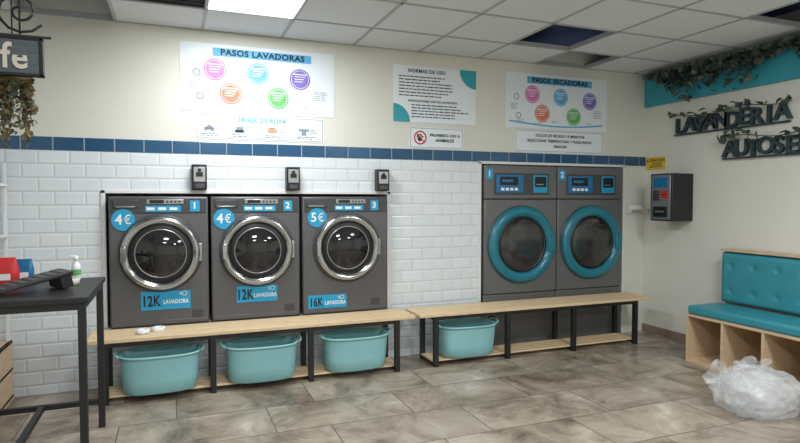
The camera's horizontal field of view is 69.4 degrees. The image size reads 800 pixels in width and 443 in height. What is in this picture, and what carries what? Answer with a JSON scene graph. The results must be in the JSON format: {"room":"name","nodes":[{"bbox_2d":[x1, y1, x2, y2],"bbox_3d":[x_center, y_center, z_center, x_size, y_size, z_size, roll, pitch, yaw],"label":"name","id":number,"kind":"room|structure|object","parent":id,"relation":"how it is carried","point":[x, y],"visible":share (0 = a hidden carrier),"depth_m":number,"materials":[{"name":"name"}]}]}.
{"room":"laundry","nodes":[
{"label":"laundry","id":0,"kind":"room"},
{"bbox_2d":[0,0,645,396],"bbox_3d":[-0.514,-0.322,5.400,6.390,3.050,0.854,-1,2,-21],"label":"wall","id":1,"kind":"structure","parent":0,"point":[109,116],"depth_m":4.63,"materials":[{"name":"white tile"}]},
{"bbox_2d":[108,196,208,328],"bbox_3d":[-1.929,0.291,4.671,0.695,0.983,0.802,-1,2,-21],"label":"washing machine","id":2,"kind":"object","parent":1,"relation":"on","point":[159,247],"visible":1,"depth_m":4.33,"materials":[{"name":"metal"}]},
{"bbox_2d":[191,164,206,189],"bbox_3d":[-1.557,-0.344,4.484,0.110,0.195,0.094,-1,2,-21],"label":"box","id":3,"kind":"object","parent":1,"relation":"attached to","point":[199,171],"visible":1,"depth_m":4.44,"materials":[{"name":"black plastic"}]},
{"bbox_2d":[101,190,389,328],"bbox_3d":[-1.151,0.265,4.712,2.285,1.036,0.012,-1,2,-21],"label":"trim","id":4,"kind":"structure","parent":1,"relation":"attached to","point":[103,209],"depth_m":4.54,"materials":[{"name":"white paint"}]},
{"bbox_2d":[208,197,299,321],"bbox_3d":[-1.264,0.281,4.931,0.695,0.983,0.802,-1,2,-21],"label":"washing machine","id":5,"kind":"object","parent":1,"relation":"on","point":[254,242],"visible":1,"depth_m":4.60,"materials":[{"name":"metal"}]},
{"bbox_2d":[179,40,333,117],"bbox_3d":[-1.126,-1.134,4.669,1.220,0.530,0.008,-1,2,-21],"label":"poster","id":6,"kind":"object","parent":1,"relation":"attached to","point":[213,77],"visible":1,"depth_m":4.65,"materials":[{"name":"paper"}]},
{"bbox_2d":[195,113,323,142],"bbox_3d":[-1.117,-0.754,4.688,1.020,0.200,0.006,-1,2,-21],"label":"poster","id":7,"kind":"object","parent":1,"relation":"attached to","point":[208,125],"visible":1,"depth_m":4.68,"materials":[{"name":"grey paper"}]},
{"bbox_2d":[285,167,299,189],"bbox_3d":[-0.882,-0.351,4.748,0.110,0.190,0.094,-1,2,-21],"label":"box","id":8,"kind":"object","parent":1,"relation":"attached to","point":[292,174],"visible":1,"depth_m":4.71,"materials":[{"name":"black plastic"}]},
{"bbox_2d":[299,197,386,314],"bbox_3d":[-0.572,0.271,5.202,0.745,0.983,0.802,-1,2,-21],"label":"washing machine","id":9,"kind":"object","parent":1,"relation":"on","point":[343,240],"visible":1,"depth_m":4.86,"materials":[{"name":"metal"}]},
{"bbox_2d":[375,169,388,190],"bbox_3d":[-0.156,-0.360,5.033,0.110,0.185,0.094,-1,2,-21],"label":"box","id":10,"kind":"object","parent":1,"relation":"attached to","point":[381,175],"visible":1,"depth_m":4.99,"materials":[{"name":"black plastic"}]},
{"bbox_2d":[393,64,475,125],"bbox_3d":[0.324,-1.141,5.238,0.825,0.500,0.006,-1,2,-21],"label":"poster","id":11,"kind":"object","parent":1,"relation":"attached to","point":[421,94],"visible":1,"depth_m":5.23,"materials":[{"name":"paper"}]},
{"bbox_2d":[409,126,462,149],"bbox_3d":[0.336,-0.756,5.258,0.540,0.190,0.006,-1,2,-21],"label":"sign","id":12,"kind":"object","parent":1,"relation":"attached to","point":[419,137],"visible":1,"depth_m":5.25,"materials":[{"name":"grey"}]},
{"bbox_2d":[478,161,625,332],"bbox_3d":[1.549,0.305,5.772,1.745,1.770,0.012,-1,2,-21],"label":"trim","id":13,"kind":"structure","parent":1,"relation":"attached to","point":[480,163],"depth_m":5.71,"materials":[{"name":"white paint"}]},
{"bbox_2d":[505,71,606,131],"bbox_3d":[1.565,-1.175,5.723,1.200,0.530,0.008,-1,2,-21],"label":"poster","id":14,"kind":"object","parent":1,"relation":"attached to","point":[534,101],"visible":1,"depth_m":5.71,"materials":[{"name":"paper"}]},
{"bbox_2d":[515,129,602,153],"bbox_3d":[1.595,-0.791,5.750,1.055,0.218,0.006,-1,2,-21],"label":"notice","id":15,"kind":"object","parent":1,"relation":"attached to","point":[526,140],"visible":1,"depth_m":5.74,"materials":[{"name":"grey paper"}]},
{"bbox_2d":[626,206,648,212],"bbox_3d":[2.499,-0.130,6.080,0.230,0.075,0.099,-1,2,-21],"label":"wall shelf","id":16,"kind":"object","parent":1,"relation":"attached to","point":[629,209],"visible":1,"depth_m":6.05,"materials":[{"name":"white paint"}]},
{"bbox_2d":[0,330,799,442],"bbox_3d":[0.863,1.387,1.950,6.590,0.100,8.300,-1,2,-21],"label":"floor","id":17,"kind":"structure","parent":0,"point":[646,391],"depth_m":3.94,"materials":[{"name":"tile"}]},
{"bbox_2d":[0,163,13,408],"bbox_3d":[-2.918,0.421,3.805,0.530,1.688,0.340,-1,2,-21],"label":"wooden shelf unit","id":18,"kind":"object","parent":17,"relation":"on","point":[6,347],"visible":0.85,"depth_m":3.99,"materials":[{"name":"brown wood"}]},
{"bbox_2d":[0,277,105,442],"bbox_3d":[-2.272,0.831,3.010,1.260,0.930,0.800,-1,2,-21],"label":"table","id":19,"kind":"object","parent":17,"relation":"on","point":[42,297],"visible":1,"depth_m":2.95,"materials":[{"name":"metal"}]},
{"bbox_2d":[0,257,19,283],"bbox_3d":[-2.246,0.279,3.278,0.150,0.150,0.076,-1,2,-21],"label":"pouch","id":20,"kind":"object","parent":19,"relation":"on","point":[9,268],"visible":0.86,"depth_m":3.27,"materials":[{"name":"red plastic"}]},
{"bbox_2d":[16,259,34,278],"bbox_3d":[-2.177,0.284,3.349,0.100,0.135,0.051,-1,2,-21],"label":"pouch","id":21,"kind":"object","parent":19,"relation":"on","point":[26,267],"visible":0.59,"depth_m":3.34,"materials":[{"name":"blue plastic"}]},
{"bbox_2d":[0,268,73,293],"bbox_3d":[-1.951,0.317,2.988,0.170,0.099,0.436,2,3,37],"label":"keyboard","id":22,"kind":"object","parent":19,"relation":"on","point":[58,278],"visible":1,"depth_m":3.04,"materials":[{"name":"black plastic"}]},
{"bbox_2d":[70,255,80,279],"bbox_3d":[-1.930,0.274,3.445,0.051,0.147,0.051,1,2,20],"label":"spray bottle","id":23,"kind":"object","parent":19,"relation":"on","point":[76,268],"visible":0.87,"depth_m":3.43,"materials":[{"name":"white plastic"}]},
{"bbox_2d":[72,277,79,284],"bbox_3d":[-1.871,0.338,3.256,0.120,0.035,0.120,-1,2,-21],"label":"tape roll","id":24,"kind":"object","parent":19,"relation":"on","point":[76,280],"visible":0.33,"depth_m":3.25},
{"bbox_2d":[87,308,415,405],"bbox_3d":[-1.051,1.012,4.485,2.405,0.455,0.340,-1,2,-21],"label":"slatted bench","id":25,"kind":"object","parent":17,"relation":"on","point":[211,331],"visible":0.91,"depth_m":4.39,"materials":[{"name":"brown wood"}]},
{"bbox_2d":[136,328,149,334],"bbox_3d":[-1.831,0.783,4.117,0.090,0.030,0.090,-1,2,-21],"label":"tape roll","id":26,"kind":"object","parent":25,"relation":"on","point":[142,331],"visible":1,"depth_m":4.08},
{"bbox_2d":[151,325,164,331],"bbox_3d":[-1.756,0.780,4.199,0.090,0.030,0.090,-1,2,-21],"label":"tape roll","id":27,"kind":"object","parent":25,"relation":"on","point":[160,328],"visible":1,"depth_m":4.17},
{"bbox_2d":[113,343,204,395],"bbox_3d":[-1.717,1.052,4.150,0.608,0.299,0.352,-1,2,-23],"label":"laundry basket","id":28,"kind":"object","parent":25,"relation":"on","point":[168,368],"visible":1,"depth_m":4.04,"materials":[{"name":"teal plastic"}]},
{"bbox_2d":[220,335,301,383],"bbox_3d":[-1.056,1.042,4.409,0.608,0.299,0.352,-1,2,-20],"label":"laundry basket","id":29,"kind":"object","parent":25,"relation":"on","point":[260,359],"visible":1,"depth_m":4.29,"materials":[{"name":"teal plastic"}]},
{"bbox_2d":[317,327,391,372],"bbox_3d":[-0.366,1.031,4.690,0.608,0.299,0.352,-1,2,-23],"label":"laundry basket","id":30,"kind":"object","parent":25,"relation":"on","point":[353,349],"visible":1,"depth_m":4.56,"materials":[{"name":"teal plastic"}]},
{"bbox_2d":[481,165,556,345],"bbox_3d":[1.063,0.318,5.877,0.815,1.735,0.743,-1,2,-21],"label":"dryer","id":31,"kind":"object","parent":17,"relation":"on","point":[518,203],"visible":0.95,"depth_m":5.56,"materials":[{"name":"grey metal"}]},
{"bbox_2d":[405,292,651,367],"bbox_3d":[1.258,0.977,5.389,2.475,0.455,0.340,-1,2,-21],"label":"slatted bench","id":32,"kind":"object","parent":17,"relation":"on","point":[482,309],"visible":0.93,"depth_m":5.35,"materials":[{"name":"brown wood"}]},
{"bbox_2d":[432,317,498,357],"bbox_3d":[0.578,1.015,5.092,0.608,0.299,0.352,-1,2,-20],"label":"laundry basket","id":33,"kind":"object","parent":32,"relation":"on","point":[463,337],"visible":0.88,"depth_m":4.96,"materials":[{"name":"teal plastic"}]},
{"bbox_2d":[554,167,622,338],"bbox_3d":[1.830,0.307,6.177,0.815,1.735,0.743,-1,2,-21],"label":"dryer","id":34,"kind":"object","parent":17,"relation":"on","point":[588,199],"visible":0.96,"depth_m":5.86,"materials":[{"name":"grey metal"}]},
{"bbox_2d":[685,248,799,396],"bbox_3d":[3.122,0.767,4.145,0.535,0.970,2.100,-1,2,-21],"label":"storage bench","id":35,"kind":"object","parent":17,"relation":"on","point":[759,316],"visible":1,"depth_m":4.72,"materials":[{"name":"teal leather"}]},
{"bbox_2d":[708,356,799,417],"bbox_3d":[2.355,1.085,3.827,0.613,0.355,0.510,0,2,-1],"label":"plastic bag","id":36,"kind":"object","parent":17,"relation":"on","point":[782,380],"visible":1,"depth_m":3.77,"materials":[{"name":"white"}]},
{"bbox_2d":[0,0,799,74],"bbox_3d":[0.991,-1.560,1.511,6.412,0.376,7.422,-1,2,-21],"label":"ceiling","id":37,"kind":"structure","parent":0,"point":[641,37],"depth_m":4.37,"materials":[{"name":"tile"}]},
{"bbox_2d":[0,0,38,148],"bbox_3d":[-1.800,-0.876,2.696,0.172,1.072,0.158,-1,2,-21],"label":"dried plant","id":38,"kind":"object","parent":37,"relation":"hanging from","point":[13,84],"visible":0.83,"depth_m":2.69,"materials":[{"name":"green plant"}]},
{"bbox_2d":[0,0,50,77],"bbox_3d":[-1.820,-1.023,2.484,0.550,0.765,0.037,-1,2,-21],"label":"sign","id":39,"kind":"object","parent":37,"relation":"hanging from","point":[21,55],"visible":1,"depth_m":2.54,"materials":[{"name":"black metal"}]},
{"bbox_2d":[208,0,303,17],"bbox_3d":[-0.949,-1.477,3.833,0.590,0.020,0.590,-1,2,-21],"label":"ceiling light panel","id":40,"kind":"object","parent":37,"relation":"in","point":[279,8],"depth_m":3.96,"materials":[{"name":"white plastic"}]},
{"bbox_2d":[643,9,799,333],"bbox_3d":[3.857,-0.235,3.143,0.100,3.050,8.250,-1,2,-21],"label":"wall","id":41,"kind":"structure","parent":0,"point":[746,203],"depth_m":5.39,"materials":[{"name":"beige paint"}]},
{"bbox_2d":[646,156,664,169],"bbox_3d":[2.664,-0.606,6.025,0.006,0.130,0.250,-1,2,-21],"label":"notice sign","id":42,"kind":"object","parent":41,"relation":"attached to","point":[653,163],"visible":1,"depth_m":6.02,"materials":[{"name":"yellow paper"}]},
{"bbox_2d":[642,323,685,342],"bbox_3d":[3.960,1.265,2.784,0.012,0.080,7.400,-1,2,-21],"label":"baseboard","id":43,"kind":"structure","parent":41,"relation":"attached to","point":[678,336],"depth_m":5.94,"materials":[{"name":"wood"}]},
{"bbox_2d":[650,173,692,220],"bbox_3d":[2.656,-0.237,5.670,0.291,0.460,0.270,-1,2,-21],"label":"payment terminal","id":44,"kind":"object","parent":41,"relation":"attached to","point":[671,193],"visible":1,"depth_m":5.56,"materials":[{"name":"black metal"}]},
{"bbox_2d":[645,44,799,107],"bbox_3d":[3.441,-1.283,3.985,0.029,0.320,4.595,-1,2,-21],"label":"panel","id":45,"kind":"object","parent":41,"relation":"attached to","point":[785,66],"visible":0.55,"depth_m":5.13,"materials":[{"name":"paint"}]},
{"bbox_2d":[641,34,799,101],"bbox_3d":[3.240,-1.275,4.165,0.187,0.387,3.949,-1,2,-21],"label":"ivy garland","id":46,"kind":"object","parent":45,"relation":"attached to","point":[754,57],"visible":1,"depth_m":5.13,"materials":[{"name":"green plant"}]},
{"bbox_2d":[674,101,799,159],"bbox_3d":[3.094,-0.768,4.871,0.038,0.444,1.939,-1,2,-21],"label":"sign","id":47,"kind":"object","parent":41,"relation":"attached to","point":[691,122],"depth_m":5.01,"materials":[{"name":"metal"}]},
{"bbox_2d":[667,94,799,143],"bbox_3d":[2.996,-0.867,4.911,0.088,0.391,1.813,-1,2,-21],"label":"sprig","id":48,"kind":"object","parent":47,"relation":"attached to","point":[747,102],"visible":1,"depth_m":5.06,"materials":[{"name":"green plant"}]}
]}

